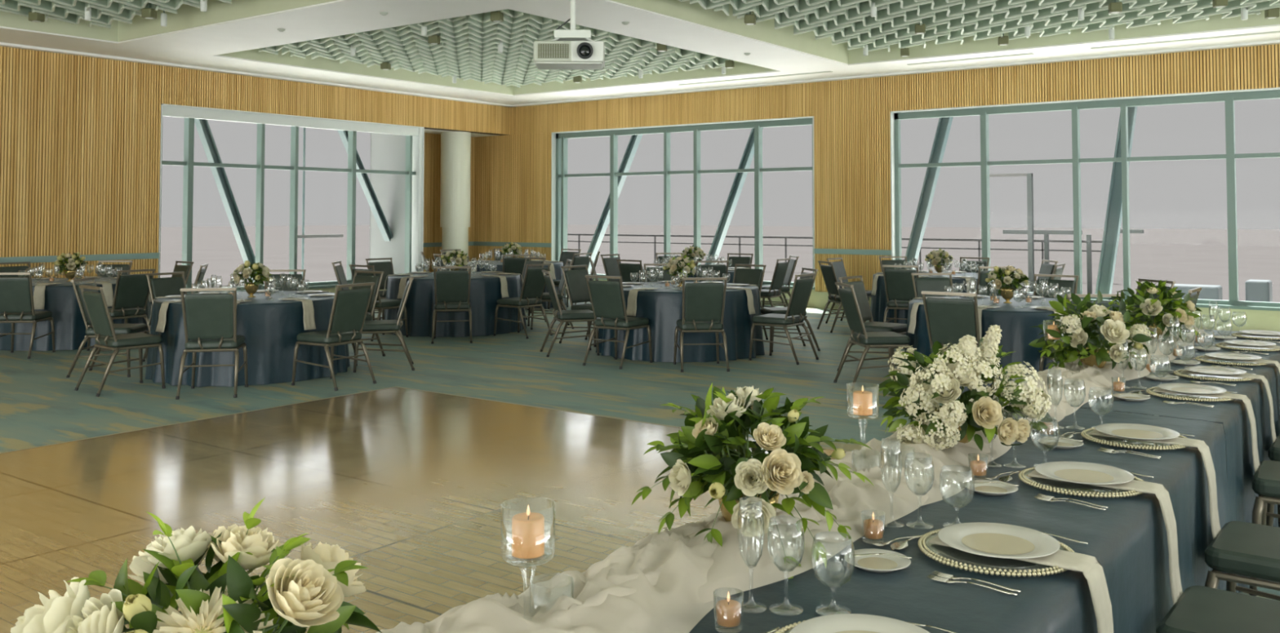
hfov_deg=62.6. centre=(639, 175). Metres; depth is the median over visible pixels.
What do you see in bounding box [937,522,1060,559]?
dinner plate
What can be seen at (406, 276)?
dinner plate
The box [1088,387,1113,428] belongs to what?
water goblet
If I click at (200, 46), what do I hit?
ceiling
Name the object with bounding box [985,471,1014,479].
fork
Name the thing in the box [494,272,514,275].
dinner plate
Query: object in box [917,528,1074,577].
charger plate
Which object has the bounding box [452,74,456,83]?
spotlight
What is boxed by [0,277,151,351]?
tablecloth
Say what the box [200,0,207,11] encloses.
spotlight
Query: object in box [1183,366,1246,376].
dinner plate
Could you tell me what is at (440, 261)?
banquet chair
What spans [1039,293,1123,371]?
banquet chair
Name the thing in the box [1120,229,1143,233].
frame
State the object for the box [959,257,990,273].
banquet chair
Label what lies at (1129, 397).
bread plate
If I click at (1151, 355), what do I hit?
water goblet
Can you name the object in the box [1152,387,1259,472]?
cloth napkin
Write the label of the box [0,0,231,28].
ceiling
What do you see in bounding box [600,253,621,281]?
banquet chair
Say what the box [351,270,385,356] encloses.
banquet chair
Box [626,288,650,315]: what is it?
cloth napkin
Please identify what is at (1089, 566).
cloth napkin
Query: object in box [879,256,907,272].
banquet chair
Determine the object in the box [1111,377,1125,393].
votive candle
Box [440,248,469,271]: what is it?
flower arrangement
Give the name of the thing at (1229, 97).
window
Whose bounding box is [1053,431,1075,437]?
fork
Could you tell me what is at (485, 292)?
tablecloth
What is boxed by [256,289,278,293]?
dinner plate
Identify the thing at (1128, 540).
tablecloth
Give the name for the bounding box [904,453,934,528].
wine glass
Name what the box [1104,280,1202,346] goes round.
flower arrangement
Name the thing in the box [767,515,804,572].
bowl
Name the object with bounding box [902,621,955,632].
knife
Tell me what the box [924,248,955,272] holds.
flower arrangement
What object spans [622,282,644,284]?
dinner plate
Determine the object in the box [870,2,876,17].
spotlight
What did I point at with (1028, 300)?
votive candle
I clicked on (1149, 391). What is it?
charger plate
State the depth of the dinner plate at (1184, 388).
4.89 m
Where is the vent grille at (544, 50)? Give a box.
[537,43,568,57]
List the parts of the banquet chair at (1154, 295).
backrest, frame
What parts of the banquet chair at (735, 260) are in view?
backrest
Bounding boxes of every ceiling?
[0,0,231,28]
[0,0,1279,105]
[258,8,733,87]
[424,128,508,137]
[678,0,1279,51]
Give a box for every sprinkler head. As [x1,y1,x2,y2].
[277,28,284,31]
[379,12,387,15]
[622,21,629,25]
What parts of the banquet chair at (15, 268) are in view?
frame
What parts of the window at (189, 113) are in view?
frame, sill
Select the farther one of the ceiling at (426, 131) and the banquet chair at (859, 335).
the ceiling at (426, 131)
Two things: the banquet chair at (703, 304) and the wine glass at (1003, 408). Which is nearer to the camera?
the wine glass at (1003, 408)
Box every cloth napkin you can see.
[33,284,49,309]
[89,282,113,306]
[147,296,181,325]
[155,300,181,332]
[284,298,315,330]
[382,274,411,295]
[397,276,408,298]
[471,262,487,271]
[493,275,508,297]
[497,273,523,284]
[546,262,555,279]
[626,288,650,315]
[726,287,755,314]
[735,284,762,308]
[871,275,883,295]
[907,302,923,333]
[928,535,1113,632]
[955,276,975,293]
[977,306,992,338]
[1027,470,1182,605]
[1035,307,1065,342]
[1088,429,1221,539]
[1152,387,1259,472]
[1180,369,1276,443]
[1201,355,1279,375]
[1221,342,1279,349]
[1236,333,1279,337]
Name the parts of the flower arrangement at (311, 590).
flower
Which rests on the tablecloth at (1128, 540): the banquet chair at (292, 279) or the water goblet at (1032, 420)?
the water goblet at (1032, 420)
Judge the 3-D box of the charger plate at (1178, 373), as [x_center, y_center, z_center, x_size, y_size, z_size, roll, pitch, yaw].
[2.966,1.032,5.442,0.373,0.022,0.373,-1,-2,23]
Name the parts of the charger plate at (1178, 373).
glass plate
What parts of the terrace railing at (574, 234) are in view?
handrail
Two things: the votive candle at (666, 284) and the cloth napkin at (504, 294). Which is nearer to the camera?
the votive candle at (666, 284)
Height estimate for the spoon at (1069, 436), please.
0.012 m
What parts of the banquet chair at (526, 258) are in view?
backrest, frame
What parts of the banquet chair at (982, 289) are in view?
backrest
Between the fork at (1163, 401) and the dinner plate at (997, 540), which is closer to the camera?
the dinner plate at (997, 540)
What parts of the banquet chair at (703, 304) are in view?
leg, leg, seat, seat frame, backrest, frame, leg, leg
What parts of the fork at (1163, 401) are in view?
handle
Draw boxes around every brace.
[194,118,264,285]
[337,129,392,241]
[586,134,642,273]
[705,127,763,264]
[904,116,953,270]
[1095,106,1137,293]
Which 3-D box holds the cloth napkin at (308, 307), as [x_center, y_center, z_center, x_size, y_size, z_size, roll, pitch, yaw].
[-3.357,1.359,10.356,0.395,0.280,0.135,-2,-3,36]
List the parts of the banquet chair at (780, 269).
leg, seat, seat frame, backrest, frame, leg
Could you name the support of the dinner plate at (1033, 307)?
on the cloth napkin at (1048, 308)
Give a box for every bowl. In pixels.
[737,497,764,568]
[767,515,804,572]
[811,532,855,588]
[880,438,902,493]
[890,540,909,551]
[904,453,934,496]
[938,466,974,508]
[998,475,1012,482]
[1030,419,1059,452]
[1047,368,1062,406]
[1061,434,1073,438]
[1063,379,1085,407]
[1088,387,1113,415]
[1129,347,1147,370]
[1158,334,1174,355]
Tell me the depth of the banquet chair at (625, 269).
15.21 m
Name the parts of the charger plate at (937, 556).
glass plate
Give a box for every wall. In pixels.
[0,46,511,278]
[411,128,422,272]
[422,133,474,272]
[473,44,1279,292]
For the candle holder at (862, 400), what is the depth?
3.32 m
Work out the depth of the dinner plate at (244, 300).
10.24 m
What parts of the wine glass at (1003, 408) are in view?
stem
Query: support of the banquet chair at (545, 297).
on the floor
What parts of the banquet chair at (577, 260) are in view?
seat, leg, backrest, frame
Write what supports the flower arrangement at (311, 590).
on the table runner
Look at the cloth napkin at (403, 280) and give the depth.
14.06 m
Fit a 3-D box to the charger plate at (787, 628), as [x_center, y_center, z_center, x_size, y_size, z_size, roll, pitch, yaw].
[0.416,0.901,1.969,0.373,0.022,0.373,2,-3,-41]
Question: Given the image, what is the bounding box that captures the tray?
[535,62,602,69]
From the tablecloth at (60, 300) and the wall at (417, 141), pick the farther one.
the wall at (417, 141)
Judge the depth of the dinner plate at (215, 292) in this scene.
11.32 m
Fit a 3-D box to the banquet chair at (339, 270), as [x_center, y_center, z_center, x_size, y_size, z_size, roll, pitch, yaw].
[-3.933,1.673,14.598,0.617,0.967,0.508,0,-2,-4]
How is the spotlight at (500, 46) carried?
hanging from the ceiling
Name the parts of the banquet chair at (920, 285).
backrest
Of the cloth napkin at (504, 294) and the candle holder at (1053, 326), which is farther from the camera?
the cloth napkin at (504, 294)
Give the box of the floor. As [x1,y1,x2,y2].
[0,293,1279,632]
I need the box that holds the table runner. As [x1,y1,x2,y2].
[376,325,1210,632]
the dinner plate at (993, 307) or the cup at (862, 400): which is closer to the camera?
the cup at (862, 400)
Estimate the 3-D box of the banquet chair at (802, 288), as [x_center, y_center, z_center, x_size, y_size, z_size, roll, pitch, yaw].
[1.593,1.563,11.677,0.617,0.967,0.508,-2,-3,35]
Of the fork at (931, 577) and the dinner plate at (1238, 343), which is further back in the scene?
the dinner plate at (1238, 343)
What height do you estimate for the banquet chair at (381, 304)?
0.967 m
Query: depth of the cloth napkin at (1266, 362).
5.89 m
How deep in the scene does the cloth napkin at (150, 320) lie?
10.64 m
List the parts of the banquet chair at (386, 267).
frame, backrest, seat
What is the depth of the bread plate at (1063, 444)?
3.83 m
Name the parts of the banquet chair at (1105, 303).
leg, backrest, frame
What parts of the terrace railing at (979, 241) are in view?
handrail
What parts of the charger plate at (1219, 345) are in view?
glass plate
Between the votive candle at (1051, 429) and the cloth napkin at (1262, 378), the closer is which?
the votive candle at (1051, 429)
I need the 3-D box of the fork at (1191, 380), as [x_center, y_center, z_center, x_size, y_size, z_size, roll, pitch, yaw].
[2.851,1.029,5.238,0.200,0.010,0.024,-1,-3,34]
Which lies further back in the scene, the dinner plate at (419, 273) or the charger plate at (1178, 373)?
the dinner plate at (419, 273)
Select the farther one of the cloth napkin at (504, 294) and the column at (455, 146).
the column at (455, 146)
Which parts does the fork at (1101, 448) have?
handle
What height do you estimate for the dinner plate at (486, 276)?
0.017 m
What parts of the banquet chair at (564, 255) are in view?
backrest, frame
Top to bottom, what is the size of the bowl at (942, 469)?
0.105 m
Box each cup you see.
[501,497,555,566]
[846,382,879,419]
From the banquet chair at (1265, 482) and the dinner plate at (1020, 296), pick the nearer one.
the banquet chair at (1265, 482)
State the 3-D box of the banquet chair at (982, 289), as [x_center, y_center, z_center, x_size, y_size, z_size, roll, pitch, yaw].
[4.432,1.630,13.468,0.508,0.967,0.617,0,-2,-8]
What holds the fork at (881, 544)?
on the tablecloth at (1128, 540)
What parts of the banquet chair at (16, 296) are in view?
leg, backrest, frame, seat, seat frame, leg, leg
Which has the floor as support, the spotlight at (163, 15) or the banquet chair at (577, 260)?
the banquet chair at (577, 260)
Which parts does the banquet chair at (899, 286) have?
leg, leg, seat frame, seat, frame, backrest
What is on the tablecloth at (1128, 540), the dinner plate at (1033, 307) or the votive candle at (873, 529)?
the votive candle at (873, 529)
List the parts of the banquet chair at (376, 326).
leg, seat, seat frame, backrest, leg, frame, leg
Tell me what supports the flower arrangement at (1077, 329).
on the table runner
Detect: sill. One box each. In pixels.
[303,286,386,293]
[564,280,1279,331]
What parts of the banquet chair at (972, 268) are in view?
backrest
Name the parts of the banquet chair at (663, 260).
backrest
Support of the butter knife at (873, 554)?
on the bread plate at (876, 563)
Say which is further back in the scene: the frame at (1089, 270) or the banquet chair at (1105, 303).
the frame at (1089, 270)
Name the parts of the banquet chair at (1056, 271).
backrest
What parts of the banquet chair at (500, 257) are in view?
backrest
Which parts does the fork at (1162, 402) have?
handle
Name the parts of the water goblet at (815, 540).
stem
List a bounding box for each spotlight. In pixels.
[28,11,44,22]
[84,6,91,21]
[141,2,157,18]
[160,10,167,26]
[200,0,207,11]
[350,44,355,56]
[380,61,391,70]
[421,26,426,35]
[427,34,439,44]
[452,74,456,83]
[490,10,503,22]
[497,40,502,52]
[573,75,582,83]
[638,69,642,78]
[657,43,666,51]
[721,66,725,74]
[724,59,733,68]
[744,11,755,25]
[862,44,867,55]
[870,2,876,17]
[900,47,909,57]
[915,22,925,34]
[997,33,1008,45]
[1024,26,1030,36]
[1077,8,1084,20]
[1108,0,1122,13]
[1108,28,1114,39]
[1212,0,1227,8]
[1240,6,1248,20]
[1264,7,1279,18]
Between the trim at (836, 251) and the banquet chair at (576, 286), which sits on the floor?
the banquet chair at (576, 286)
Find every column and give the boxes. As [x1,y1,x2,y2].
[369,133,405,274]
[440,131,471,261]
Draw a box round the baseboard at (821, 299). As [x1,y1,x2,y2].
[813,291,871,309]
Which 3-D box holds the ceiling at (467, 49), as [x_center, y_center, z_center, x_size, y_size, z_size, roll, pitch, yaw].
[-2.000,-2.082,16.405,5.226,0.502,5.725,-2,-3,36]
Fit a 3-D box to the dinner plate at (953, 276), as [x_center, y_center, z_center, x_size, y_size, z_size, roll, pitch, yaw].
[4.329,1.363,14.152,0.286,0.017,0.286,0,-2,-9]
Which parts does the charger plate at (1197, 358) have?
glass plate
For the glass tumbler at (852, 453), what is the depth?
3.20 m
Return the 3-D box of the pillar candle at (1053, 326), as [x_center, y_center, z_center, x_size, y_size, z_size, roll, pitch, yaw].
[2.111,0.786,5.371,0.060,0.090,0.060,-2,-3,36]
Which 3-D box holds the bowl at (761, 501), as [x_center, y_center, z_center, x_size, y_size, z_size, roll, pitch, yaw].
[0.237,0.765,2.248,0.058,0.145,0.058,-2,-3,36]
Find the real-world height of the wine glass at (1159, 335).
0.190 m
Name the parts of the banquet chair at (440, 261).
backrest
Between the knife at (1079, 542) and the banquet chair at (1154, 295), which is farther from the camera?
the banquet chair at (1154, 295)
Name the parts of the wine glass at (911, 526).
stem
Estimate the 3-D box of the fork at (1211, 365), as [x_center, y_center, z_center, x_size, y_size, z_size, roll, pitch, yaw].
[3.253,1.050,5.786,0.200,0.010,0.024,-2,-3,40]
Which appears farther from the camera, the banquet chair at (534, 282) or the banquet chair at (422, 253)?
the banquet chair at (422, 253)
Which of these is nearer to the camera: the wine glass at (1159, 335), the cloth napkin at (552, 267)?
the wine glass at (1159, 335)
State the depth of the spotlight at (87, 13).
12.60 m
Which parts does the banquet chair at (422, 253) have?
backrest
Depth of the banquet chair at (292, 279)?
12.39 m
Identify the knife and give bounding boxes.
[852,553,911,559]
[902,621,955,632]
[969,481,1018,486]
[1041,532,1088,544]
[1045,438,1083,441]
[1116,393,1150,396]
[1130,472,1153,478]
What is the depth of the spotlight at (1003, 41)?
14.46 m
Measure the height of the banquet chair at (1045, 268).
0.967 m
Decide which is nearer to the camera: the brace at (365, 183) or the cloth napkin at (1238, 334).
the cloth napkin at (1238, 334)
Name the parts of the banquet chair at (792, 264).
seat, leg, backrest, frame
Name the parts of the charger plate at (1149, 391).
glass plate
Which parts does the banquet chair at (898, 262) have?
backrest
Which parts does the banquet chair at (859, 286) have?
leg, frame, backrest, seat, leg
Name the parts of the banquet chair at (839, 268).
leg, frame, backrest, seat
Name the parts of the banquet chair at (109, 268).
backrest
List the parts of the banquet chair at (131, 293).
leg, seat, seat frame, backrest, frame, leg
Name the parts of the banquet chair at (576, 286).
leg, frame, backrest, seat, leg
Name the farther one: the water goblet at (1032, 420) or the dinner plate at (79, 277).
the dinner plate at (79, 277)
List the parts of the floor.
edge trim, edge trim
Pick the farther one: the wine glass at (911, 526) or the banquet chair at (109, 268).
the banquet chair at (109, 268)
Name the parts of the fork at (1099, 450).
handle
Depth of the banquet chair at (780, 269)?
15.55 m
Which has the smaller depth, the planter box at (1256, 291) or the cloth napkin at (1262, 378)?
the cloth napkin at (1262, 378)
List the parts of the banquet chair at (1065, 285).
backrest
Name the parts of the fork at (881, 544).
handle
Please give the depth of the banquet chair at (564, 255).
20.12 m
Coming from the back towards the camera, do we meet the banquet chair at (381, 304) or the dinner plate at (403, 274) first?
the dinner plate at (403, 274)
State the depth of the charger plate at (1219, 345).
6.54 m
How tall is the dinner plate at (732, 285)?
0.017 m
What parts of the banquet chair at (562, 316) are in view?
leg, frame, backrest, leg, seat, seat frame, leg, leg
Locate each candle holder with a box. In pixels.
[501,497,555,622]
[846,382,879,454]
[1043,320,1064,363]
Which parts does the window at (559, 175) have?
head frame, sill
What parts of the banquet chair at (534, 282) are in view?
leg, leg, seat, seat frame, leg, backrest, frame, leg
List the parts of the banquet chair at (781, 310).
leg, seat, leg, backrest, frame, leg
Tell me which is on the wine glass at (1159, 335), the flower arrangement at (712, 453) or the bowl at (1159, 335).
the bowl at (1159, 335)
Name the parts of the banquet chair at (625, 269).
backrest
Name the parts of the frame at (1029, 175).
pale frame, dark post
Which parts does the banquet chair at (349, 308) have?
leg, seat, seat frame, leg, leg, backrest, frame, leg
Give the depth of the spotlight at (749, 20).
12.89 m
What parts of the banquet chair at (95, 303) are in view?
leg, frame, backrest, leg, seat frame, seat, leg, leg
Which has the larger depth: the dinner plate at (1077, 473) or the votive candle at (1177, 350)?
the votive candle at (1177, 350)
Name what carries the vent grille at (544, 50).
attached to the ceiling projector
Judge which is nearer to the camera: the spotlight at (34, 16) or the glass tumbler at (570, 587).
the glass tumbler at (570, 587)
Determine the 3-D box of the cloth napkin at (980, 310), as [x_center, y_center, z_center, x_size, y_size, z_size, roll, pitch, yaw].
[3.055,1.325,9.447,0.135,0.280,0.395,-2,-3,36]
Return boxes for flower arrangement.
[10,497,382,632]
[52,252,88,281]
[229,260,272,297]
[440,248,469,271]
[501,241,523,257]
[631,382,873,579]
[662,254,697,286]
[680,244,706,269]
[874,324,1052,451]
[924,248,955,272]
[985,265,1030,303]
[1028,290,1156,370]
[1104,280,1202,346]
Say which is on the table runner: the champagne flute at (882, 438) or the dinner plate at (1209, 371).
the champagne flute at (882, 438)
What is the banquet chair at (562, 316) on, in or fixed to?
on the floor
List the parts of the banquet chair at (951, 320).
seat, frame, backrest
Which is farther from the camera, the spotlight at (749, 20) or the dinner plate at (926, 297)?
the spotlight at (749, 20)
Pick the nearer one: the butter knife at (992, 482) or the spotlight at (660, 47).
the butter knife at (992, 482)
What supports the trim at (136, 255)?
attached to the wall at (80, 135)
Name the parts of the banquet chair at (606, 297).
leg, frame, backrest, leg, seat frame, seat, leg, leg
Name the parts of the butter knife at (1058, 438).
handle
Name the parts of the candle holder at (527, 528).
stem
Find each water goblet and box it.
[811,532,855,615]
[938,466,974,528]
[1030,419,1059,466]
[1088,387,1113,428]
[1149,355,1170,387]
[1176,341,1195,369]
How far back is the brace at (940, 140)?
17.95 m
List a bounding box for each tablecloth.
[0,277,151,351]
[144,291,350,387]
[384,271,527,337]
[468,260,566,309]
[595,281,764,362]
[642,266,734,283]
[688,408,1237,632]
[870,271,977,334]
[904,296,1066,394]
[1080,328,1279,593]
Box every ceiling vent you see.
[678,71,832,85]
[906,53,1034,65]
[1090,31,1279,48]
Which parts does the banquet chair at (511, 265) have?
backrest, frame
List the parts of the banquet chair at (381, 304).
backrest, frame, leg, leg, seat frame, seat, leg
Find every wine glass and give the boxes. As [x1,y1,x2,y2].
[767,515,804,614]
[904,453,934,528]
[1002,408,1026,468]
[1063,379,1085,429]
[1129,347,1147,389]
[1158,334,1174,371]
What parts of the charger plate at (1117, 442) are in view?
glass plate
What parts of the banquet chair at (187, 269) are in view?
backrest, frame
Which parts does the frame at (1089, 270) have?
post, post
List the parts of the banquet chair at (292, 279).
backrest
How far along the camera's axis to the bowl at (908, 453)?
2.84 m
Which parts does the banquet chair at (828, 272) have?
leg, frame, backrest, seat frame, leg, seat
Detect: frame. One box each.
[989,173,1034,292]
[1002,230,1092,293]
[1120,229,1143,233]
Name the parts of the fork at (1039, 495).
handle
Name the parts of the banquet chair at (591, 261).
backrest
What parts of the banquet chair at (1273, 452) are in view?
leg, seat, leg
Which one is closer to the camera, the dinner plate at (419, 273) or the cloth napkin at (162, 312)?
the cloth napkin at (162, 312)
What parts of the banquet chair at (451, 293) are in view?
leg, leg, seat, backrest, frame, seat frame, leg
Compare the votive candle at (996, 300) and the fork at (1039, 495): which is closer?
the fork at (1039, 495)
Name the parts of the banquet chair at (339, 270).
frame, backrest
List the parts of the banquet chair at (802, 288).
leg, leg, seat, seat frame, leg, backrest, frame, leg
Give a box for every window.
[158,103,424,294]
[551,115,814,289]
[889,87,1279,311]
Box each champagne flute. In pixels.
[737,497,766,612]
[880,438,904,527]
[983,396,1002,467]
[1047,368,1064,429]
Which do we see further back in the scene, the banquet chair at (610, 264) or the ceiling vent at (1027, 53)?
the banquet chair at (610, 264)
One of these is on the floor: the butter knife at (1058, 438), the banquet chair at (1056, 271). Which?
the banquet chair at (1056, 271)
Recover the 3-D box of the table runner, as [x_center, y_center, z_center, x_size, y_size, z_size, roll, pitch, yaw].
[1.450,0.970,4.266,0.524,0.206,7.952,-2,-3,36]
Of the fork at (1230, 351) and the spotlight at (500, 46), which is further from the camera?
the spotlight at (500, 46)
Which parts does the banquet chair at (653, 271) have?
backrest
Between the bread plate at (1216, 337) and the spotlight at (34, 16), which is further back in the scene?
the spotlight at (34, 16)
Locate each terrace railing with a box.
[567,233,813,266]
[901,238,1102,271]
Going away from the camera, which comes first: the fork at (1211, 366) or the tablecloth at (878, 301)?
the fork at (1211, 366)
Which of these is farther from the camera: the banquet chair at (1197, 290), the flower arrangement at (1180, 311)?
the banquet chair at (1197, 290)
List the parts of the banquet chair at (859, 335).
leg, frame, backrest, leg, seat frame, seat, leg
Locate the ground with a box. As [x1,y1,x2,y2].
[160,224,1279,302]
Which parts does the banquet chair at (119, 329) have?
leg, frame, backrest, leg, seat frame, seat, leg, leg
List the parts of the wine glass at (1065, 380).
stem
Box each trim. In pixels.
[0,40,1279,107]
[0,253,159,262]
[423,241,474,247]
[474,241,891,255]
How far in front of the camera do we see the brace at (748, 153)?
20.24 m
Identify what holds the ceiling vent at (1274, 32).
in the ceiling at (200, 46)
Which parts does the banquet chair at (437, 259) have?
backrest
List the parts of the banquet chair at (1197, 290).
backrest, frame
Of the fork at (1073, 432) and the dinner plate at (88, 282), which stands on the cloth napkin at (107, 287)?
the dinner plate at (88, 282)
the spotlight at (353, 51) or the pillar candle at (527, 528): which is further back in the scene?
the spotlight at (353, 51)
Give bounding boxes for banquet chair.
[0,262,31,279]
[0,272,55,359]
[66,277,148,377]
[74,284,165,396]
[86,269,155,351]
[97,260,132,277]
[142,271,186,361]
[151,261,193,306]
[175,288,248,399]
[191,263,208,293]
[264,269,306,291]
[291,282,376,391]
[331,261,381,320]
[349,264,408,342]
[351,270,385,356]
[353,275,414,373]
[365,257,394,311]
[420,251,429,271]
[431,266,472,344]
[433,253,447,271]
[439,256,469,271]
[440,248,461,253]
[493,248,517,260]
[493,263,552,338]
[502,254,531,313]
[520,257,546,322]
[527,259,573,329]
[539,270,599,357]
[547,253,592,309]
[559,248,581,289]
[559,265,595,346]
[568,250,599,297]
[582,275,653,369]
[588,256,598,280]
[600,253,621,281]
[616,259,644,282]
[643,263,678,282]
[655,253,682,266]
[673,277,729,373]
[696,261,728,283]
[727,253,753,268]
[733,264,768,340]
[748,272,818,364]
[760,255,799,307]
[760,257,790,307]
[760,267,820,352]
[817,261,871,333]
[825,257,871,323]
[833,282,911,391]
[836,275,906,377]
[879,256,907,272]
[881,265,918,323]
[911,272,953,297]
[920,291,999,401]
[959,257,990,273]
[976,266,1013,296]
[1013,259,1057,296]
[1033,274,1079,299]
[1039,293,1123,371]
[1050,263,1065,279]
[1125,278,1175,328]
[1155,586,1279,632]
[1184,287,1201,313]
[1204,521,1279,601]
[1248,460,1279,596]
[1266,435,1279,527]
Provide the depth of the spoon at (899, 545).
2.66 m
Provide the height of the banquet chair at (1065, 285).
0.967 m
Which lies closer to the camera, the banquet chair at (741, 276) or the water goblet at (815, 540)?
the water goblet at (815, 540)
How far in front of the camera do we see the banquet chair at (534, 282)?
13.93 m
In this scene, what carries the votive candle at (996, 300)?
on the tablecloth at (1017, 333)
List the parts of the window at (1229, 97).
head frame, sill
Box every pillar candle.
[511,506,544,559]
[853,386,872,416]
[1047,322,1060,339]
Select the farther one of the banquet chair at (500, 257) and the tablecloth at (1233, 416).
the banquet chair at (500, 257)
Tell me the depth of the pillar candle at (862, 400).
3.31 m
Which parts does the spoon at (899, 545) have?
handle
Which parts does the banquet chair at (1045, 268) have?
seat, backrest, frame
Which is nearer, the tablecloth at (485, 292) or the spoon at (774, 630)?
the spoon at (774, 630)
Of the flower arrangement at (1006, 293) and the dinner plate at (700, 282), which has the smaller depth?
the flower arrangement at (1006, 293)
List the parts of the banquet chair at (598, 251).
backrest, frame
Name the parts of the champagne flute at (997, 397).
stem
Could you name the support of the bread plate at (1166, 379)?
on the tablecloth at (1233, 416)
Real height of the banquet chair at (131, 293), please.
0.967 m
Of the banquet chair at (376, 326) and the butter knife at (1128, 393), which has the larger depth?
the banquet chair at (376, 326)
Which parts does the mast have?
cross arm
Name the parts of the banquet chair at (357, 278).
backrest, frame, seat, leg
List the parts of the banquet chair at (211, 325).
leg, leg, frame, backrest, seat, seat frame, leg, leg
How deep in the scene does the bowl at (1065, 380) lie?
4.14 m
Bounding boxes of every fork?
[873,535,919,546]
[926,574,1017,595]
[931,571,1021,592]
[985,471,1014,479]
[1033,496,1106,511]
[1036,493,1108,508]
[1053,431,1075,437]
[1097,448,1159,458]
[1099,447,1160,457]
[1162,401,1213,407]
[1163,400,1214,406]
[1189,381,1235,386]
[1191,380,1235,385]
[1210,365,1250,369]
[1211,364,1253,369]
[1230,351,1268,355]
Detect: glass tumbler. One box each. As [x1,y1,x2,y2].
[529,573,573,617]
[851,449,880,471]
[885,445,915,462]
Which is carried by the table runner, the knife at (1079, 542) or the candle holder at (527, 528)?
the candle holder at (527, 528)
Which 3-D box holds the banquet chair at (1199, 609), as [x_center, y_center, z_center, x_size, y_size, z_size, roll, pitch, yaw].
[1.760,1.230,2.858,0.617,0.967,0.508,-2,-3,38]
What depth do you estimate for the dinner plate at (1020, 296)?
10.71 m
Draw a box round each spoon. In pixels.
[764,626,780,632]
[890,535,922,551]
[998,471,1020,482]
[1061,432,1080,438]
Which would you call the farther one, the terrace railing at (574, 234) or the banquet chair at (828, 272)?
the terrace railing at (574, 234)
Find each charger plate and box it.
[773,619,808,632]
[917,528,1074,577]
[1018,466,1143,497]
[1080,427,1188,450]
[1146,386,1235,402]
[1173,368,1253,382]
[1195,355,1269,366]
[1215,342,1279,351]
[1231,332,1279,340]
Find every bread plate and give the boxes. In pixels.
[844,549,911,573]
[964,480,1017,496]
[1037,437,1083,449]
[1113,393,1150,401]
[1144,374,1178,382]
[1169,360,1200,366]
[1192,346,1221,351]
[1210,335,1236,340]
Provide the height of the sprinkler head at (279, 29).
0.032 m
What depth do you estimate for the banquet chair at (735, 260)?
17.71 m
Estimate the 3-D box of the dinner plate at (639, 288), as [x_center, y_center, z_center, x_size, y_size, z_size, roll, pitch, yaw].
[0.064,1.277,11.882,0.286,0.017,0.286,-2,-3,36]
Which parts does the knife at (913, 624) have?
blade, handle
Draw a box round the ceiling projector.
[533,0,604,69]
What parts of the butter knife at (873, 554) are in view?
blade, handle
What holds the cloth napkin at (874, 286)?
hanging from the tablecloth at (878, 301)
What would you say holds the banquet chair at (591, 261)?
on the floor
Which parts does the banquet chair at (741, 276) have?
backrest, frame, leg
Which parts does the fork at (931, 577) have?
handle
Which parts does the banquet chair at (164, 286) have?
frame, backrest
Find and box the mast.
[297,127,342,279]
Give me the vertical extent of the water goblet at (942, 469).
0.157 m
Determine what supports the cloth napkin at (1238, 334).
on the charger plate at (1233, 334)
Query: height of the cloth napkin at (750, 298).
0.280 m
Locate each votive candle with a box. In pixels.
[264,290,271,297]
[664,280,670,287]
[713,587,743,632]
[861,510,885,544]
[968,453,988,479]
[989,293,996,302]
[992,297,999,303]
[1025,297,1031,302]
[1038,417,1055,437]
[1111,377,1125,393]
[1143,360,1156,374]
[1171,345,1183,358]
[1194,333,1204,342]
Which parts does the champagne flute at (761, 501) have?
stem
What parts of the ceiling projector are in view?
len glass, panel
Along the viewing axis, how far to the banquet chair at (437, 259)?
17.62 m
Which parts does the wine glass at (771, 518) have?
stem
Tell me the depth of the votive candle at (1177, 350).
6.18 m
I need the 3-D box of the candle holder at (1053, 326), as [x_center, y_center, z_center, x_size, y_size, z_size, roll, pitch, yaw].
[2.111,0.887,5.367,0.100,0.295,0.100,1,-2,-14]
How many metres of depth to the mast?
21.20 m
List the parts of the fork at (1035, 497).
handle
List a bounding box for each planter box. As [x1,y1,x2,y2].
[1168,284,1222,300]
[1244,280,1272,302]
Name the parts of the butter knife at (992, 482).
blade, handle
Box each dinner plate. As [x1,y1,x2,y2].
[31,277,56,279]
[35,283,61,285]
[79,276,101,278]
[84,281,111,283]
[164,295,185,298]
[199,291,226,293]
[236,299,251,302]
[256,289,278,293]
[277,297,308,301]
[295,290,322,293]
[307,293,334,297]
[393,273,413,275]
[406,275,427,277]
[412,271,431,274]
[480,271,498,273]
[480,275,501,277]
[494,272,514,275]
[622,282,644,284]
[632,287,657,290]
[659,280,676,283]
[700,281,723,283]
[726,284,749,286]
[726,286,743,289]
[789,613,929,632]
[918,275,931,277]
[925,297,951,298]
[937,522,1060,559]
[951,275,973,278]
[959,294,987,297]
[977,305,999,309]
[1013,295,1044,299]
[1029,306,1053,310]
[1034,462,1134,484]
[1094,423,1179,440]
[1157,383,1226,395]
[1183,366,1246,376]
[1204,352,1262,360]
[1223,340,1275,346]
[1239,330,1279,336]
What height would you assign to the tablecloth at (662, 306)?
0.758 m
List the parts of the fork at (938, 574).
handle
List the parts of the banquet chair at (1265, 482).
leg, leg, seat, seat frame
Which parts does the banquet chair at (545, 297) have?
leg, leg, seat, seat frame, backrest, frame, leg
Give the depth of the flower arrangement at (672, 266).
12.37 m
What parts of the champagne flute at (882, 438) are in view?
stem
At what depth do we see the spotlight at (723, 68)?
17.39 m
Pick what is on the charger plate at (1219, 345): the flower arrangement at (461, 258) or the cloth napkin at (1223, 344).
the cloth napkin at (1223, 344)
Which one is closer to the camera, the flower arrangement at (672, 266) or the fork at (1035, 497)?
the fork at (1035, 497)
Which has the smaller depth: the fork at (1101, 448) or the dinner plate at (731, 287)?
the fork at (1101, 448)

